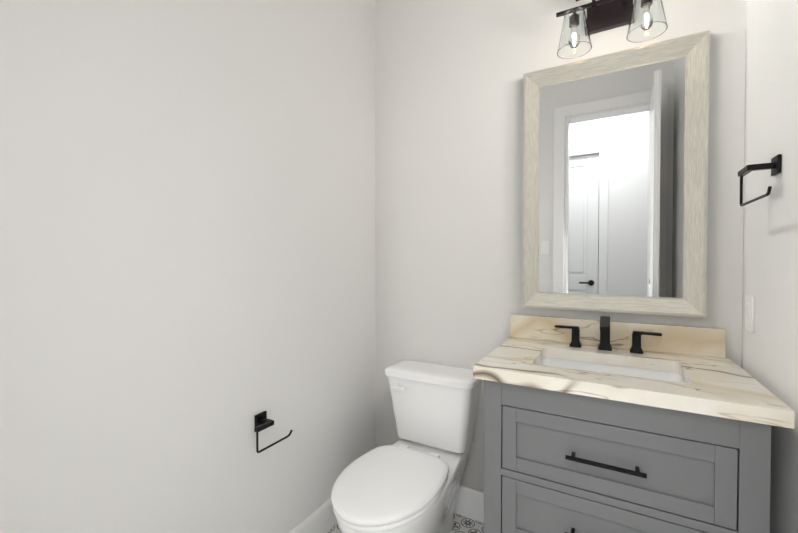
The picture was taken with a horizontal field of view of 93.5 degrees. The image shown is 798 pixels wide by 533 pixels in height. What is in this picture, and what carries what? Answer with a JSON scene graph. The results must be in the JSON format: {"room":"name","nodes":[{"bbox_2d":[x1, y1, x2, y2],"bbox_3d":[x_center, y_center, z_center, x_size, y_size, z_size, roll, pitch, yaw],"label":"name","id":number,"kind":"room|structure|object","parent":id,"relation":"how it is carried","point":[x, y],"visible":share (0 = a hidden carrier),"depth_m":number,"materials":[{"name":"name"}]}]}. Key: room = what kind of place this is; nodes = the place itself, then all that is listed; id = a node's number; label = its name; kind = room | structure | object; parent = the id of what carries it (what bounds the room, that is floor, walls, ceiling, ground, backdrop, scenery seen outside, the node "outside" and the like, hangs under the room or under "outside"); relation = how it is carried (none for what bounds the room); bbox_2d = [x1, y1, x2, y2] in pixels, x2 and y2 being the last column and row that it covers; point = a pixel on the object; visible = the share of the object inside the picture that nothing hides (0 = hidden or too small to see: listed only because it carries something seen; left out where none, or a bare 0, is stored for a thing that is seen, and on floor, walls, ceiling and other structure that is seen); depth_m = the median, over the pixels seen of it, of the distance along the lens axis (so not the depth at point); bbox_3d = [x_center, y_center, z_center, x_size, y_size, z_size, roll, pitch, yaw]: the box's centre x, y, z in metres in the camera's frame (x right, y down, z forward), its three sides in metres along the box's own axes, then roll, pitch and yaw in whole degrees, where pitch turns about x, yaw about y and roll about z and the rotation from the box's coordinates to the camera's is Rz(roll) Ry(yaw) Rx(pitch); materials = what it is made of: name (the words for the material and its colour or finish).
{"room":"bathroom","nodes":[
{"label":"bathroom","id":0,"kind":"room"},
{"bbox_2d":[0,0,375,532],"bbox_3d":[-0.612,-0.310,1.326,0.120,3.050,1.990,0,1,29],"label":"wall","id":1,"kind":"structure","parent":0,"point":[187,241],"depth_m":1.14,"materials":[{"name":"white paint"}]},
{"bbox_2d":[254,411,292,452],"bbox_3d":[-0.476,0.597,1.388,0.066,0.111,0.170,0,1,29],"label":"paper holder","id":2,"kind":"object","parent":1,"relation":"attached to","point":[262,422],"visible":1,"depth_m":1.36,"materials":[{"name":"black metal"}]},
{"bbox_2d":[289,497,336,532],"bbox_3d":[-0.552,1.148,1.315,0.015,0.136,1.750,0,1,29],"label":"baseboard","id":3,"kind":"structure","parent":1,"relation":"attached to","point":[323,519],"depth_m":1.66,"materials":[{"name":"white paint"}]},
{"bbox_2d":[328,513,483,532],"bbox_3d":[-0.009,1.262,0.259,4.000,0.060,3.300,0,1,29],"label":"floor","id":4,"kind":"structure","parent":0,"point":[462,524],"depth_m":1.75,"materials":[{"name":"tile"}]},
{"bbox_2d":[331,359,481,532],"bbox_3d":[0.026,0.847,1.529,0.438,0.730,0.768,0,1,29],"label":"toilet","id":5,"kind":"object","parent":4,"relation":"on","point":[409,482],"visible":0.94,"depth_m":1.57,"materials":[{"name":"white ceramic"}]},
{"bbox_2d":[473,314,794,532],"bbox_3d":[0.707,0.719,1.287,0.762,0.994,0.546,0,1,29],"label":"bathroom vanity","id":6,"kind":"object","parent":4,"relation":"on","point":[668,430],"visible":1,"depth_m":1.09,"materials":[{"name":"grey paint"}]},
{"bbox_2d":[555,316,661,353],"bbox_3d":[0.779,0.259,1.420,0.364,0.128,0.149,0,1,29],"label":"faucet","id":7,"kind":"object","parent":6,"relation":"on","point":[604,344],"visible":1,"depth_m":1.44,"materials":[{"name":"black metal"}]},
{"bbox_2d":[375,0,745,492],"bbox_3d":[0.566,-0.316,1.736,1.530,3.050,0.120,0,1,29],"label":"wall","id":8,"kind":"structure","parent":0,"point":[448,171],"depth_m":1.79,"materials":[{"name":"white paint"}]},
{"bbox_2d":[454,485,483,522],"bbox_3d":[0.524,1.142,1.704,1.470,0.136,0.014,0,1,29],"label":"baseboard","id":9,"kind":"structure","parent":8,"relation":"attached to","point":[469,503],"depth_m":1.80,"materials":[{"name":"white paint"}]},
{"bbox_2d":[556,0,667,58],"bbox_3d":[0.801,-0.950,1.431,0.370,0.204,0.161,0,1,29],"label":"sconce","id":10,"kind":"object","parent":8,"relation":"attached to","point":[645,20],"visible":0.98,"depth_m":1.44,"materials":[{"name":"clear glass"}]},
{"bbox_2d":[522,30,709,317],"bbox_3d":[0.826,-0.328,1.499,0.635,1.015,0.036,0,1,29],"label":"mirror","id":11,"kind":"object","parent":8,"relation":"attached to","point":[615,178],"visible":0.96,"depth_m":1.48,"materials":[{"name":"silver glass"}]},
{"bbox_2d":[741,0,797,532],"bbox_3d":[0.826,-0.297,0.517,0.120,3.050,1.990,0,1,29],"label":"wall","id":12,"kind":"structure","parent":0,"point":[769,360],"depth_m":1.06,"materials":[{"name":"white paint"}]},
{"bbox_2d":[745,295,754,332],"bbox_3d":[1.150,0.154,1.233,0.010,0.116,0.072,0,1,29],"label":"switch plate","id":13,"kind":"object","parent":12,"relation":"attached to","point":[749,312],"visible":1,"depth_m":1.22,"materials":[{"name":"white plastic"}]},
{"bbox_2d":[738,154,781,205],"bbox_3d":[1.004,-0.242,1.025,0.066,0.126,0.246,0,1,29],"label":"towel ring","id":14,"kind":"object","parent":12,"relation":"attached to","point":[774,165],"visible":1,"depth_m":1.05,"materials":[{"name":"black metal"}]}
]}

